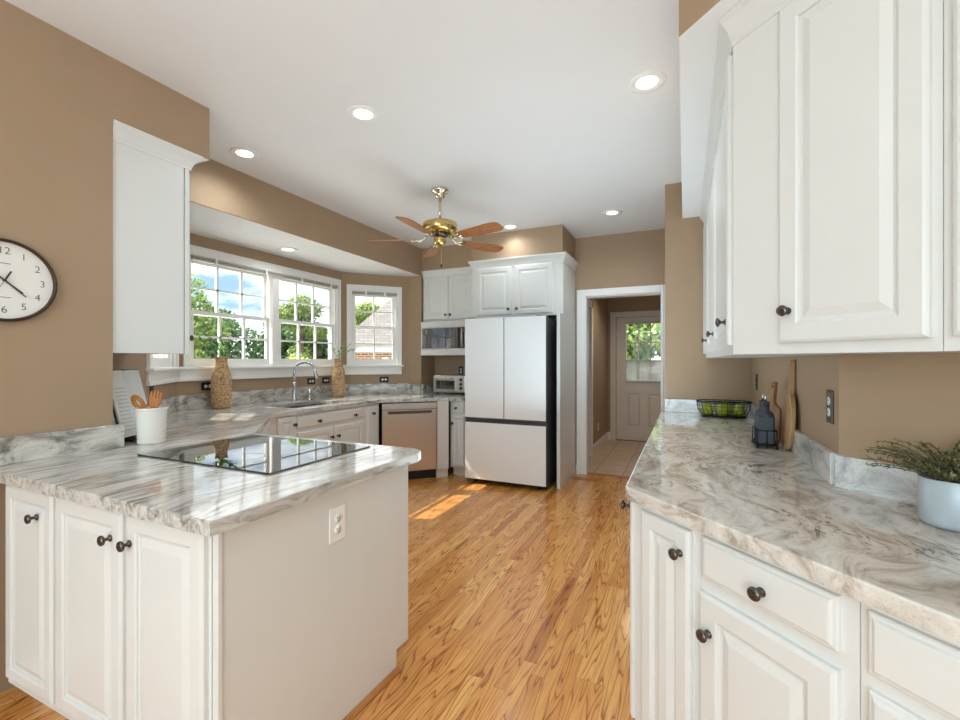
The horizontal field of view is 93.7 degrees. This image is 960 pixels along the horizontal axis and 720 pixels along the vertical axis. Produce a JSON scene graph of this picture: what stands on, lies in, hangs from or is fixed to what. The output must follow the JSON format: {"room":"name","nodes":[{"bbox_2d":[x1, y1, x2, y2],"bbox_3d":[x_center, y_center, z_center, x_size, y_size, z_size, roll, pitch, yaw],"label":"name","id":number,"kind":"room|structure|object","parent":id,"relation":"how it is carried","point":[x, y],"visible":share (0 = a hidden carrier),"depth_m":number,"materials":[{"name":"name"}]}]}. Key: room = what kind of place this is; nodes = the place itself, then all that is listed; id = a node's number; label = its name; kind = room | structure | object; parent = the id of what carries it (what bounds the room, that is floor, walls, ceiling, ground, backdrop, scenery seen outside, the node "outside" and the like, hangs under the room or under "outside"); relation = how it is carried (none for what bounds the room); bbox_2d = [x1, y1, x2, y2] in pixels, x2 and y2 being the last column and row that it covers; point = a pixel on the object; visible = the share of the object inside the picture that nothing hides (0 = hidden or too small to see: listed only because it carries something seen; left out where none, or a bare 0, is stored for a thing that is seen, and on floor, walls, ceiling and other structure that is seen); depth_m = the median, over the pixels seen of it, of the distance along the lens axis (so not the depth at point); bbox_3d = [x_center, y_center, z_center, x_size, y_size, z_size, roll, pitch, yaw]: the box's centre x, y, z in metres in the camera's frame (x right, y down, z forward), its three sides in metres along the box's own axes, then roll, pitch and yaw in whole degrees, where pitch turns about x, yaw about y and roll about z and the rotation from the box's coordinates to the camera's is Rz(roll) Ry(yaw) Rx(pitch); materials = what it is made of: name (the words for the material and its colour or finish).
{"room":"kitchen","nodes":[
{"label":"kitchen","id":0,"kind":"room"},
{"bbox_2d":[0,0,112,693],"bbox_3d":[-2.812,-0.060,-0.021,0.120,2.780,4.830,0,0,24],"label":"wall","id":1,"kind":"structure","parent":0,"point":[56,89],"depth_m":1.96,"materials":[{"name":"beige paint"}]},
{"bbox_2d":[0,238,57,321],"bbox_3d":[-1.901,-0.323,1.798,0.028,0.332,0.332,0,0,24],"label":"wall clock","id":2,"kind":"object","parent":1,"relation":"attached to","point":[28,282],"visible":1,"depth_m":1.85,"materials":[{"name":"white plastic"}]},
{"bbox_2d":[0,424,123,465],"bbox_3d":[-1.830,0.360,1.962,0.022,0.110,0.483,0,0,24],"label":"backsplash","id":3,"kind":"structure","parent":1,"relation":"attached to","point":[37,446],"depth_m":1.95,"materials":[{"name":"stone"}]},
{"bbox_2d":[113,119,202,353],"bbox_3d":[-1.937,-0.597,2.475,0.617,1.114,0.436,0,0,24],"label":"upper cabinet","id":4,"kind":"object","parent":1,"relation":"attached to","point":[151,177],"visible":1,"depth_m":2.31,"materials":[{"name":"paint"}]},
{"bbox_2d":[146,367,175,402],"bbox_3d":[-2.427,0.115,3.309,0.100,2.430,0.926,0,0,-20],"label":"wall","id":5,"kind":"structure","parent":0,"point":[169,389],"depth_m":3.49,"materials":[{"name":"beige paint"}]},
{"bbox_2d":[147,395,178,414],"bbox_3d":[-2.369,0.351,3.330,0.023,0.127,0.926,0,0,-20],"label":"backsplash","id":6,"kind":"structure","parent":5,"relation":"attached to","point":[172,402],"depth_m":3.56,"materials":[{"name":"stone"}]},
{"bbox_2d":[146,354,182,385],"bbox_3d":[-2.438,-0.391,3.405,0.165,1.128,0.740,0,0,-20],"label":"window","id":7,"kind":"structure","parent":5,"relation":"in","point":[167,371],"depth_m":3.39,"materials":[{"name":"paint"}]},
{"bbox_2d":[113,58,208,163],"bbox_3d":[-1.934,-1.302,2.497,0.610,0.295,0.480,0,0,24],"label":"wall","id":8,"kind":"structure","parent":0,"point":[141,102],"depth_m":2.34,"materials":[{"name":"beige paint"}]},
{"bbox_2d":[176,233,341,394],"bbox_3d":[-2.170,0.115,4.692,0.100,2.430,2.000,0,0,24],"label":"wall","id":9,"kind":"structure","parent":0,"point":[185,387],"depth_m":4.48,"materials":[{"name":"beige paint"}]},
{"bbox_2d":[179,385,331,410],"bbox_3d":[-2.114,0.351,4.667,0.022,0.127,2.000,0,0,24],"label":"backsplash","id":10,"kind":"structure","parent":9,"relation":"attached to","point":[192,401],"depth_m":4.43,"materials":[{"name":"stone"}]},
{"bbox_2d":[179,244,343,381],"bbox_3d":[-2.148,-0.411,4.685,0.165,1.168,1.989,0,0,24],"label":"window","id":11,"kind":"structure","parent":9,"relation":"in","point":[272,365],"depth_m":4.63,"materials":[{"name":"paint"}]},
{"bbox_2d":[191,254,337,288],"bbox_3d":[-2.100,-0.893,4.661,0.042,0.056,1.776,0,0,24],"label":"window blind","id":12,"kind":"object","parent":11,"relation":"attached to","point":[215,261],"visible":1,"depth_m":4.44,"materials":[{"name":"plastic"}]},
{"bbox_2d":[113,159,434,396],"bbox_3d":[-1.506,-0.060,4.285,0.105,2.780,4.090,0,0,24],"label":"wall","id":13,"kind":"structure","parent":0,"point":[211,177],"depth_m":3.95,"materials":[{"name":"beige paint"}]},
{"bbox_2d":[421,383,432,392],"bbox_3d":[-0.677,0.357,5.963,0.022,0.115,0.350,0,0,24],"label":"backsplash","id":14,"kind":"structure","parent":13,"relation":"attached to","point":[425,388],"depth_m":5.89,"materials":[{"name":"stone"}]},
{"bbox_2d":[190,202,422,276],"bbox_3d":[-1.830,-1.135,4.510,0.870,0.070,3.450,0,0,24],"label":"ceiling","id":15,"kind":"structure","parent":0,"point":[204,221],"depth_m":4.18,"materials":[{"name":"paint"}]},
{"bbox_2d":[0,440,646,719],"bbox_3d":[0.116,1.360,2.365,6.150,0.060,11.600,0,0,24],"label":"floor","id":16,"kind":"structure","parent":0,"point":[519,594],"depth_m":2.47,"materials":[{"name":"brown wood"}]},
{"bbox_2d":[6,485,59,713],"bbox_3d":[-1.554,0.892,1.828,0.375,0.875,0.502,0,0,24],"label":"base cabinet","id":17,"kind":"object","parent":16,"relation":"on","point":[30,516],"visible":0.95,"depth_m":1.62,"materials":[{"name":"paint"}]},
{"bbox_2d":[56,498,212,719],"bbox_3d":[-1.020,0.892,1.584,0.800,0.875,0.502,0,0,24],"label":"base cabinet","id":18,"kind":"object","parent":16,"relation":"on","point":[134,596],"visible":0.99,"depth_m":1.36,"materials":[{"name":"paint"}]},
{"bbox_2d":[0,392,464,536],"bbox_3d":[-0.998,0.435,3.800,2.772,0.040,4.552,0,0,24],"label":"countertop","id":19,"kind":"structure","parent":18,"relation":"on","point":[204,500],"depth_m":1.66,"materials":[{"name":"stone"}]},
{"bbox_2d":[124,435,136,441],"bbox_3d":[-1.872,0.264,2.410,0.188,0.303,0.220,0,0,-4],"label":"book stand","id":20,"kind":"object","parent":19,"relation":"on","point":[132,439],"visible":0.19,"depth_m":2.31,"materials":[{"name":"black plastic"}]},
{"bbox_2d":[113,369,147,438],"bbox_3d":[-1.872,0.224,2.410,0.107,0.356,0.250,0,0,-3],"label":"cookbook","id":21,"kind":"object","parent":20,"relation":"on","point":[127,383],"visible":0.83,"depth_m":2.37,"materials":[{"name":"white paper"}]},
{"bbox_2d":[134,406,167,444],"bbox_3d":[-1.666,0.325,2.281,0.143,0.180,0.143,0,0,24],"label":"utensil crock","id":22,"kind":"object","parent":19,"relation":"on","point":[151,423],"visible":0.94,"depth_m":2.23,"materials":[{"name":"ceramic"}]},
{"bbox_2d":[131,395,146,408],"bbox_3d":[-1.686,0.268,2.280,0.165,0.192,0.012,0,0,0],"label":"wooden spoon","id":23,"kind":"object","parent":22,"relation":"in","point":[134,398],"visible":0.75,"depth_m":2.28,"materials":[{"name":"brown wood"}]},
{"bbox_2d":[149,390,162,407],"bbox_3d":[-1.649,0.267,2.280,0.078,0.239,0.012,0,0,-5],"label":"wooden fork","id":24,"kind":"object","parent":22,"relation":"in","point":[155,399],"visible":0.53,"depth_m":2.28,"materials":[{"name":"brown wood"}]},
{"bbox_2d":[211,357,231,408],"bbox_3d":[-2.280,0.188,3.968,0.164,0.452,0.164,0,0,32],"label":"woven vase","id":25,"kind":"object","parent":19,"relation":"on","point":[221,379],"visible":1,"depth_m":3.91,"materials":[{"name":"beige wicker"}]},
{"bbox_2d":[194,333,238,356],"bbox_3d":[-2.285,-0.122,3.899,0.180,0.233,0.479,0,0,19],"label":"leafy sprig","id":26,"kind":"object","parent":25,"relation":"in","point":[222,352],"visible":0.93,"depth_m":3.92,"materials":[{"name":"green plant"}]},
{"bbox_2d":[137,435,369,474],"bbox_3d":[-1.014,0.411,2.067,0.810,0.007,0.580,0,0,24],"label":"cooktop","id":27,"kind":"object","parent":19,"relation":"in","point":[268,455],"visible":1,"depth_m":1.98,"materials":[{"name":"black glass"}]},
{"bbox_2d":[291,361,318,400],"bbox_3d":[-1.812,0.207,4.667,0.290,0.417,0.060,0,0,1],"label":"faucet","id":28,"kind":"object","parent":19,"relation":"on","point":[294,384],"visible":0.99,"depth_m":4.65,"materials":[{"name":"silver metal"}]},
{"bbox_2d":[331,359,344,396],"bbox_3d":[-1.653,0.194,5.248,0.158,0.440,0.158,0,0,31],"label":"woven vase","id":29,"kind":"object","parent":19,"relation":"on","point":[338,372],"visible":1,"depth_m":5.19,"materials":[{"name":"beige wicker"}]},
{"bbox_2d":[433,374,464,393],"bbox_3d":[-0.337,0.297,5.771,0.460,0.235,0.338,0,0,24],"label":"toaster oven","id":30,"kind":"object","parent":19,"relation":"on","point":[441,383],"visible":0.84,"depth_m":5.64,"materials":[{"name":"metal"}]},
{"bbox_2d":[213,465,407,719],"bbox_3d":[-0.527,0.892,1.621,0.029,0.875,0.879,0,0,27],"label":"end panel","id":31,"kind":"object","parent":18,"relation":"attached to","point":[305,627],"visible":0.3,"depth_m":1.51,"materials":[{"name":"paint"}]},
{"bbox_2d":[329,503,344,544],"bbox_3d":[-0.512,0.585,1.618,0.009,0.125,0.078,0,0,27],"label":"wall outlet","id":32,"kind":"object","parent":31,"relation":"attached to","point":[336,514],"visible":1,"depth_m":1.61,"materials":[{"name":"white plastic"}]},
{"bbox_2d":[342,666,400,719],"bbox_3d":[-0.524,1.321,1.583,0.019,0.019,0.778,0,0,27],"label":"trim","id":33,"kind":"structure","parent":18,"relation":"attached to","point":[395,671],"depth_m":1.78,"materials":[{"name":"brown wood"}]},
{"bbox_2d":[269,415,297,436],"bbox_3d":[-1.837,0.892,3.815,0.552,0.875,0.270,0,0,24],"label":"base cabinet","id":34,"kind":"object","parent":16,"relation":"on","point":[285,425],"visible":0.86,"depth_m":3.72,"materials":[{"name":"paint"}]},
{"bbox_2d":[295,405,364,443],"bbox_3d":[-1.614,0.892,4.365,0.602,0.875,0.915,0,0,24],"label":"base cabinet","id":35,"kind":"object","parent":16,"relation":"on","point":[343,424],"visible":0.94,"depth_m":4.26,"materials":[{"name":"paint"}]},
{"bbox_2d":[365,403,378,444],"bbox_3d":[-1.352,0.892,4.879,0.552,0.875,0.238,0,0,24],"label":"base cabinet","id":36,"kind":"object","parent":16,"relation":"on","point":[372,410],"visible":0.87,"depth_m":4.76,"materials":[{"name":"paint"}]},
{"bbox_2d":[379,401,436,479],"bbox_3d":[-0.844,0.896,5.167,0.619,0.868,0.436,0,0,-21],"label":"dishwasher","id":37,"kind":"object","parent":16,"relation":"on","point":[401,424],"visible":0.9,"depth_m":5.00,"materials":[{"name":"metal"}]},
{"bbox_2d":[436,401,448,477],"bbox_3d":[-0.438,0.892,5.170,0.135,0.875,0.094,0,0,-20],"label":"filler panel","id":38,"kind":"object","parent":16,"relation":"on","point":[442,406],"visible":0.88,"depth_m":5.13,"materials":[{"name":"paint"}]},
{"bbox_2d":[450,401,465,474],"bbox_3d":[-0.137,0.892,5.451,0.190,0.875,0.672,0,0,24],"label":"base cabinet","id":39,"kind":"object","parent":16,"relation":"on","point":[458,419],"visible":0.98,"depth_m":5.17,"materials":[{"name":"paint"}]},
{"bbox_2d":[465,315,556,488],"bbox_3d":[0.416,0.430,5.084,0.910,1.800,0.802,0,0,24],"label":"fridge","id":40,"kind":"object","parent":16,"relation":"on","point":[511,362],"visible":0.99,"depth_m":4.71,"materials":[{"name":"white metal"}]},
{"bbox_2d":[557,262,575,488],"bbox_3d":[0.965,0.137,5.003,0.037,2.386,0.725,0,0,24],"label":"panel","id":41,"kind":"object","parent":16,"relation":"on","point":[566,321],"visible":1,"depth_m":4.91,"materials":[{"name":"paint"}]},
{"bbox_2d":[621,500,635,719],"bbox_3d":[0.885,0.892,1.657,0.642,0.875,0.605,0,0,24],"label":"base cabinet","id":42,"kind":"object","parent":16,"relation":"on","point":[632,506],"visible":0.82,"depth_m":1.51,"materials":[{"name":"paint"}]},
{"bbox_2d":[636,504,701,719],"bbox_3d":[0.647,0.892,1.322,0.380,0.875,0.195,0,0,25],"label":"base cabinet","id":43,"kind":"object","parent":16,"relation":"on","point":[668,551],"visible":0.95,"depth_m":1.33,"materials":[{"name":"paint"}]},
{"bbox_2d":[696,532,860,719],"bbox_3d":[0.933,0.892,1.154,0.652,0.875,0.381,0,0,-20],"label":"base cabinet","id":44,"kind":"object","parent":16,"relation":"on","point":[777,643],"visible":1,"depth_m":1.03,"materials":[{"name":"paint"}]},
{"bbox_2d":[861,602,959,719],"bbox_3d":[1.126,0.892,0.637,0.652,0.875,0.720,0,0,-21],"label":"base cabinet","id":45,"kind":"object","parent":16,"relation":"on","point":[909,671],"visible":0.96,"depth_m":0.80,"materials":[{"name":"paint"}]},
{"bbox_3d":[1.639,0.893,3.311,0.643,0.875,0.605,0,0,24],"label":"base cabinet","id":46,"kind":"object","parent":16,"relation":"on","visible":0},
{"bbox_2d":[626,411,959,644],"bbox_3d":[1.213,0.435,1.827,1.375,0.040,3.814,0,0,6],"label":"countertop","id":47,"kind":"structure","parent":46,"relation":"on","point":[707,475],"depth_m":1.21,"materials":[{"name":"stone"}]},
{"bbox_2d":[696,399,751,418],"bbox_3d":[1.798,0.354,3.324,0.368,0.122,0.228,0,0,24],"label":"fruit basket","id":48,"kind":"object","parent":47,"relation":"on","point":[727,402],"visible":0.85,"depth_m":3.27,"materials":[{"name":"black metal"}]},
{"bbox_2d":[701,399,713,414],"bbox_3d":[1.699,0.344,3.355,0.084,0.117,0.084,0,0,4],"label":"pear","id":49,"kind":"object","parent":48,"relation":"in","point":[707,404],"visible":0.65,"depth_m":3.33,"materials":[{"name":"green plant"}]},
{"bbox_2d":[716,400,728,415],"bbox_3d":[1.770,0.344,3.289,0.084,0.117,0.084,0,0,14],"label":"pear","id":50,"kind":"object","parent":48,"relation":"in","point":[723,410],"visible":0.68,"depth_m":3.26,"materials":[{"name":"green plant"}]},
{"bbox_2d":[733,401,745,416],"bbox_3d":[1.883,0.344,3.270,0.084,0.117,0.084,0,0,-5],"label":"pear","id":51,"kind":"object","parent":48,"relation":"in","point":[736,405],"visible":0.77,"depth_m":3.25,"materials":[{"name":"green plant"}]},
{"bbox_2d":[751,425,778,449],"bbox_3d":[1.388,0.371,2.197,0.094,0.088,0.173,0,0,24],"label":"caddy","id":52,"kind":"object","parent":47,"relation":"on","point":[754,441],"visible":0.75,"depth_m":2.13,"materials":[{"name":"black metal"}]},
{"bbox_2d":[754,394,763,439],"bbox_3d":[1.404,0.281,2.232,0.069,0.239,0.069,0,0,24],"label":"oil bottle","id":53,"kind":"object","parent":52,"relation":"in","point":[760,405],"visible":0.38,"depth_m":2.23,"materials":[{"name":"glass"}]},
{"bbox_2d":[753,440,775,446],"bbox_3d":[1.388,0.403,2.197,0.080,0.004,0.160,0,0,25],"label":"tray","id":54,"kind":"object","parent":52,"relation":"on","point":[754,441],"depth_m":2.13,"materials":[{"name":"black metal"}]},
{"bbox_2d":[756,395,774,445],"bbox_3d":[1.372,0.281,2.163,0.069,0.239,0.069,0,0,24],"label":"oil bottle","id":55,"kind":"object","parent":52,"relation":"in","point":[765,419],"visible":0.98,"depth_m":2.14,"materials":[{"name":"glass"}]},
{"bbox_2d":[769,381,781,442],"bbox_3d":[1.495,0.260,2.306,0.048,0.310,0.160,0,0,0],"label":"cutting board","id":56,"kind":"object","parent":47,"relation":"on","point":[777,411],"visible":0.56,"depth_m":2.27,"materials":[{"name":"brown wood"}]},
{"bbox_2d":[781,360,795,449],"bbox_3d":[1.437,0.205,2.092,0.042,0.420,0.200,0,0,24],"label":"cutting board","id":57,"kind":"object","parent":47,"relation":"on","point":[789,407],"visible":1,"depth_m":2.07,"materials":[{"name":"brown wood"}]},
{"bbox_2d":[855,436,959,532],"bbox_3d":[1.169,0.288,1.120,0.384,0.253,0.166,0,0,-5],"label":"potted plant","id":58,"kind":"object","parent":47,"relation":"on","point":[938,486],"visible":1,"depth_m":1.12,"materials":[{"name":"green plant"}]},
{"bbox_2d":[5,0,681,248],"bbox_3d":[-0.049,-1.500,0.978,5.500,0.100,9.140,0,0,24],"label":"ceiling","id":59,"kind":"structure","parent":0,"point":[526,112],"depth_m":2.47,"materials":[{"name":"paint"}]},
{"bbox_2d":[229,147,259,159],"bbox_3d":[-1.644,-1.446,3.145,0.188,0.007,0.188,0,0,24],"label":"recessed light","id":60,"kind":"object","parent":59,"relation":"in","point":[238,152],"visible":1,"depth_m":3.14,"materials":[{"name":"white plastic"}]},
{"bbox_2d":[347,105,379,122],"bbox_3d":[-0.686,-1.446,2.642,0.188,0.007,0.188,0,0,24],"label":"recessed light","id":61,"kind":"object","parent":59,"relation":"in","point":[368,115],"visible":1,"depth_m":2.63,"materials":[{"name":"white plastic"}]},
{"bbox_2d":[364,187,503,266],"bbox_3d":[-0.347,-1.117,3.772,1.237,0.665,1.200,0,0,24],"label":"ceiling fan","id":62,"kind":"object","parent":59,"relation":"hanging from","point":[439,228],"visible":1,"depth_m":3.74,"materials":[{"name":"gold metal"}]},
{"bbox_2d":[602,209,621,215],"bbox_3d":[1.291,-1.446,4.401,0.188,0.007,0.188,0,0,24],"label":"recessed light","id":63,"kind":"object","parent":59,"relation":"in","point":[614,212],"visible":1,"depth_m":4.39,"materials":[{"name":"white plastic"}]},
{"bbox_2d":[628,71,666,93],"bbox_3d":[0.869,-1.446,2.340,0.188,0.007,0.188,0,0,24],"label":"recessed light","id":64,"kind":"object","parent":59,"relation":"in","point":[655,80],"visible":1,"depth_m":2.33,"materials":[{"name":"white plastic"}]},
{"bbox_2d":[342,272,407,383],"bbox_3d":[-1.344,0.115,5.783,0.828,2.430,0.100,0,0,-22],"label":"wall","id":65,"kind":"structure","parent":0,"point":[347,278],"depth_m":5.74,"materials":[{"name":"beige paint"}]},
{"bbox_2d":[343,284,403,374],"bbox_3d":[-1.366,-0.391,5.749,0.758,1.128,0.165,0,0,-22],"label":"window","id":66,"kind":"structure","parent":65,"relation":"in","point":[354,366],"depth_m":5.74,"materials":[{"name":"paint"}]},
{"bbox_2d":[352,291,396,296],"bbox_3d":[-1.332,-0.853,5.705,0.562,0.056,0.042,0,0,-22],"label":"window blind","id":67,"kind":"object","parent":66,"relation":"attached to","point":[353,292],"visible":1,"depth_m":5.70,"materials":[{"name":"plastic"}]},
{"bbox_2d":[345,383,407,393],"bbox_3d":[-1.321,0.351,5.726,0.828,0.127,0.022,0,0,-22],"label":"backsplash","id":68,"kind":"structure","parent":65,"relation":"attached to","point":[379,388],"depth_m":5.72,"materials":[{"name":"stone"}]},
{"bbox_2d":[408,276,414,383],"bbox_3d":[-0.894,0.115,5.924,0.140,2.430,0.100,0,0,24],"label":"wall","id":69,"kind":"structure","parent":0,"point":[411,280],"depth_m":5.87,"materials":[{"name":"beige paint"}]},
{"bbox_2d":[408,384,420,392],"bbox_3d":[-0.855,0.357,5.840,0.200,0.115,0.022,0,0,24],"label":"backsplash","id":70,"kind":"structure","parent":69,"relation":"attached to","point":[412,388],"depth_m":5.82,"materials":[{"name":"stone"}]},
{"bbox_2d":[435,228,664,464],"bbox_3d":[1.503,-0.060,5.227,4.800,2.780,0.120,0,0,24],"label":"wall","id":71,"kind":"structure","parent":0,"point":[630,259],"depth_m":5.15,"materials":[{"name":"beige paint"}]},
{"bbox_2d":[422,266,472,321],"bbox_3d":[-0.302,-0.831,5.777,0.830,0.651,0.368,0,0,24],"label":"upper cabinet","id":72,"kind":"object","parent":71,"relation":"attached to","point":[447,293],"visible":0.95,"depth_m":5.66,"materials":[{"name":"paint"}]},
{"bbox_2d":[421,320,464,355],"bbox_3d":[-0.333,-0.285,5.756,0.780,0.430,0.420,0,0,24],"label":"microwave","id":73,"kind":"object","parent":72,"relation":"attached to","point":[438,338],"visible":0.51,"depth_m":5.63,"materials":[{"name":"metal"}]},
{"bbox_2d":[468,252,578,319],"bbox_3d":[0.510,-0.824,5.258,1.151,0.658,0.638,0,0,24],"label":"upper cabinet","id":74,"kind":"object","parent":71,"relation":"attached to","point":[529,285],"visible":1,"depth_m":4.98,"materials":[{"name":"paint"}]},
{"bbox_2d":[577,284,664,474],"bbox_3d":[1.624,0.247,5.164,0.998,2.165,0.175,0,0,24],"label":"trim","id":75,"kind":"structure","parent":71,"relation":"attached to","point":[649,290],"depth_m":5.27,"materials":[{"name":"paint"}]},
{"bbox_2d":[422,0,741,270],"bbox_3d":[0.489,-1.302,2.919,3.098,0.295,6.235,0,0,4],"label":"wall","id":76,"kind":"structure","parent":0,"point":[699,20],"depth_m":2.36,"materials":[{"name":"beige paint"}]},
{"bbox_2d":[591,298,606,443],"bbox_3d":[1.804,0.105,6.986,0.110,2.450,1.490,0,0,24],"label":"wall","id":77,"kind":"structure","parent":0,"point":[599,305],"depth_m":6.93,"materials":[{"name":"beige paint"}]},
{"bbox_2d":[589,300,592,456],"bbox_3d":[1.335,0.250,5.931,0.130,2.160,0.980,0,0,24],"label":"trim","id":78,"kind":"structure","parent":77,"relation":"attached to","point":[590,302],"depth_m":6.27,"materials":[{"name":"paint"}]},
{"bbox_2d":[593,432,609,453],"bbox_3d":[1.894,1.265,6.989,0.050,0.130,1.410,0,0,24],"label":"baseboard","id":79,"kind":"structure","parent":77,"relation":"attached to","point":[605,437],"depth_m":7.01,"materials":[{"name":"paint"}]},
{"bbox_2d":[607,295,660,431],"bbox_3d":[2.594,0.105,7.500,2.300,2.450,0.100,0,0,24],"label":"wall","id":80,"kind":"structure","parent":0,"point":[638,303],"depth_m":7.54,"materials":[{"name":"beige paint"}]},
{"bbox_2d":[610,310,660,439],"bbox_3d":[2.677,0.255,7.393,1.040,2.150,0.025,0,0,24],"label":"trim","id":81,"kind":"structure","parent":80,"relation":"attached to","point":[613,315],"depth_m":7.58,"materials":[{"name":"paint"}]},
{"bbox_2d":[616,316,660,441],"bbox_3d":[2.690,0.301,7.439,0.864,2.053,0.090,0,0,24],"label":"door","id":82,"kind":"structure","parent":80,"relation":"in","point":[638,400],"depth_m":7.46,"materials":[{"name":"paint"}]},
{"bbox_2d":[625,361,660,381],"bbox_3d":[2.705,0.171,7.406,0.600,0.328,0.010,0,0,25],"label":"cellular shade","id":83,"kind":"object","parent":82,"relation":"attached to","point":[645,369],"depth_m":7.41,"materials":[{"name":"white fabric"}]},
{"bbox_2d":[665,182,751,400],"bbox_3d":[2.343,-0.060,3.394,1.750,2.780,0.120,0,0,24],"label":"wall partition","id":84,"kind":"structure","parent":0,"point":[689,374],"depth_m":3.63,"materials":[{"name":"beige paint"}]},
{"bbox_2d":[665,399,748,414],"bbox_3d":[1.798,0.362,3.564,0.615,0.105,0.022,0,0,24],"label":"backsplash","id":85,"kind":"structure","parent":84,"relation":"attached to","point":[671,405],"depth_m":3.62,"materials":[{"name":"stone"}]},
{"bbox_2d":[752,354,838,454],"bbox_3d":[1.683,-0.060,2.450,0.100,2.780,2.145,0,0,24],"label":"wall","id":86,"kind":"structure","parent":0,"point":[814,375],"depth_m":1.86,"materials":[{"name":"beige paint"}]},
{"bbox_2d":[701,205,763,357],"bbox_3d":[1.756,-0.551,3.182,0.360,1.058,0.752,0,0,24],"label":"upper cabinet","id":87,"kind":"object","parent":86,"relation":"attached to","point":[704,339],"visible":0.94,"depth_m":3.18,"materials":[{"name":"paint"}]},
{"bbox_2d":[706,154,786,357],"bbox_3d":[1.443,-0.551,2.497,0.360,1.058,0.752,0,0,24],"label":"upper cabinet","id":88,"kind":"object","parent":86,"relation":"attached to","point":[710,200],"visible":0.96,"depth_m":2.52,"materials":[{"name":"paint"}]},
{"bbox_2d":[714,55,832,355],"bbox_3d":[1.131,-0.551,1.811,0.360,1.058,0.752,0,0,24],"label":"upper cabinet","id":89,"kind":"object","parent":86,"relation":"attached to","point":[723,149],"visible":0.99,"depth_m":1.65,"materials":[{"name":"paint"}]},
{"bbox_2d":[749,402,837,484],"bbox_3d":[1.624,0.362,2.470,0.022,0.105,2.114,0,0,24],"label":"backsplash","id":90,"kind":"structure","parent":86,"relation":"attached to","point":[817,456],"depth_m":1.71,"materials":[{"name":"stone"}]},
{"bbox_2d":[826,390,833,423],"bbox_3d":[1.226,0.160,1.579,0.009,0.115,0.070,0,0,24],"label":"wall outlet","id":91,"kind":"object","parent":86,"relation":"attached to","point":[829,394],"visible":1,"depth_m":1.56,"materials":[{"name":"brown metal"}]},
{"bbox_2d":[839,353,959,466],"bbox_3d":[1.634,-0.060,0.456,0.100,2.780,2.256,0,0,-21],"label":"wall","id":92,"kind":"structure","parent":0,"point":[908,397],"depth_m":1.35,"materials":[{"name":"beige paint"}]},
{"bbox_2d":[733,0,959,353],"bbox_3d":[1.068,-0.551,1.310,0.358,1.058,0.536,0,0,-21],"label":"upper cabinet","id":93,"kind":"object","parent":92,"relation":"attached to","point":[838,105],"visible":0.99,"depth_m":1.20,"materials":[{"name":"paint"}]},
{"bbox_2d":[835,454,924,505],"bbox_3d":[1.448,0.362,0.779,0.022,0.105,1.520,0,0,-21],"label":"backsplash","id":94,"kind":"structure","parent":92,"relation":"attached to","point":[895,484],"depth_m":1.38,"materials":[{"name":"stone"}]},
{"bbox_2d":[944,0,959,350],"bbox_3d":[1.303,-0.551,0.682,0.358,1.058,0.800,0,0,-20],"label":"upper cabinet","id":95,"kind":"object","parent":92,"relation":"attached to","point":[951,7],"visible":1,"depth_m":1.00,"materials":[{"name":"paint"}]},
{"bbox_2d":[700,0,791,222],"bbox_3d":[1.218,-1.107,1.996,0.666,0.096,3.324,0,0,9],"label":"crown molding","id":96,"kind":"structure","parent":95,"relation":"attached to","point":[744,18],"depth_m":1.52,"materials":[{"name":"paint"}]},
{"label":"outside","id":97,"kind":"structure","parent":0,"visible":0},
{"bbox_3d":[11.424,1.630,15.784,16.300,0.200,21.800,0,0,24],"label":"yard","id":98,"kind":"structure","parent":97,"visible":0},
{"bbox_2d":[627,323,660,377],"bbox_3d":[3.534,-0.165,10.597,1.967,3.399,2.259,0,0,-8],"label":"shrub","id":99,"kind":"object","parent":98,"relation":"on","point":[632,329],"visible":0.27,"depth_m":9.96,"materials":[{"name":"green plant"}]},
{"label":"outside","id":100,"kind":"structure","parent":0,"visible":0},
{"bbox_3d":[-27.585,2.630,29.055,65.700,0.200,90.000,0,0,24],"label":"lawn","id":101,"kind":"structure","parent":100,"visible":0},
{"bbox_2d":[191,273,230,358],"bbox_3d":[-12.804,-0.670,18.761,3.935,6.405,3.243,0,0,24],"label":"tree","id":102,"kind":"object","parent":101,"relation":"on","point":[198,352],"visible":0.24,"depth_m":18.96,"materials":[{"name":"green plant"}]},
{"bbox_2d":[194,308,260,358],"bbox_3d":[-14.256,-0.159,24.410,4.176,5.385,4.584,0,0,-3],"label":"tree","id":103,"kind":"object","parent":101,"relation":"on","point":[235,355],"visible":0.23,"depth_m":24.30,"materials":[{"name":"green plant"}]},
{"bbox_2d":[246,318,293,358],"bbox_3d":[-14.080,-0.464,31.426,4.279,5.994,5.561,0,0,-33],"label":"tree","id":104,"kind":"object","parent":101,"relation":"on","point":[285,346],"visible":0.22,"depth_m":29.82,"materials":[{"name":"green plant"}]},
{"bbox_2d":[279,294,327,358],"bbox_3d":[-8.027,-0.225,19.904,2.511,5.515,2.449,0,0,29],"label":"tree","id":105,"kind":"object","parent":101,"relation":"on","point":[286,312],"visible":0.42,"depth_m":19.64,"materials":[{"name":"green plant"}]},
{"bbox_2d":[285,321,327,358],"bbox_3d":[-8.868,0.112,24.518,3.463,4.844,3.609,0,0,-29],"label":"tree","id":106,"kind":"object","parent":101,"relation":"on","point":[322,349],"visible":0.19,"depth_m":23.52,"materials":[{"name":"green plant"}]},
{"bbox_2d":[355,301,379,325],"bbox_3d":[-5.551,-0.132,21.434,2.298,5.329,2.208,0,0,8],"label":"tree","id":107,"kind":"object","parent":101,"relation":"on","point":[360,317],"visible":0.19,"depth_m":20.78,"materials":[{"name":"green plant"}]},
{"bbox_2d":[356,299,391,358],"bbox_3d":[-0.477,-0.220,17.207,9.200,5.500,5.600,0,0,-12],"label":"house","id":108,"kind":"structure","parent":101,"relation":"on","point":[381,319],"depth_m":14.11,"materials":[{"name":"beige brick"}]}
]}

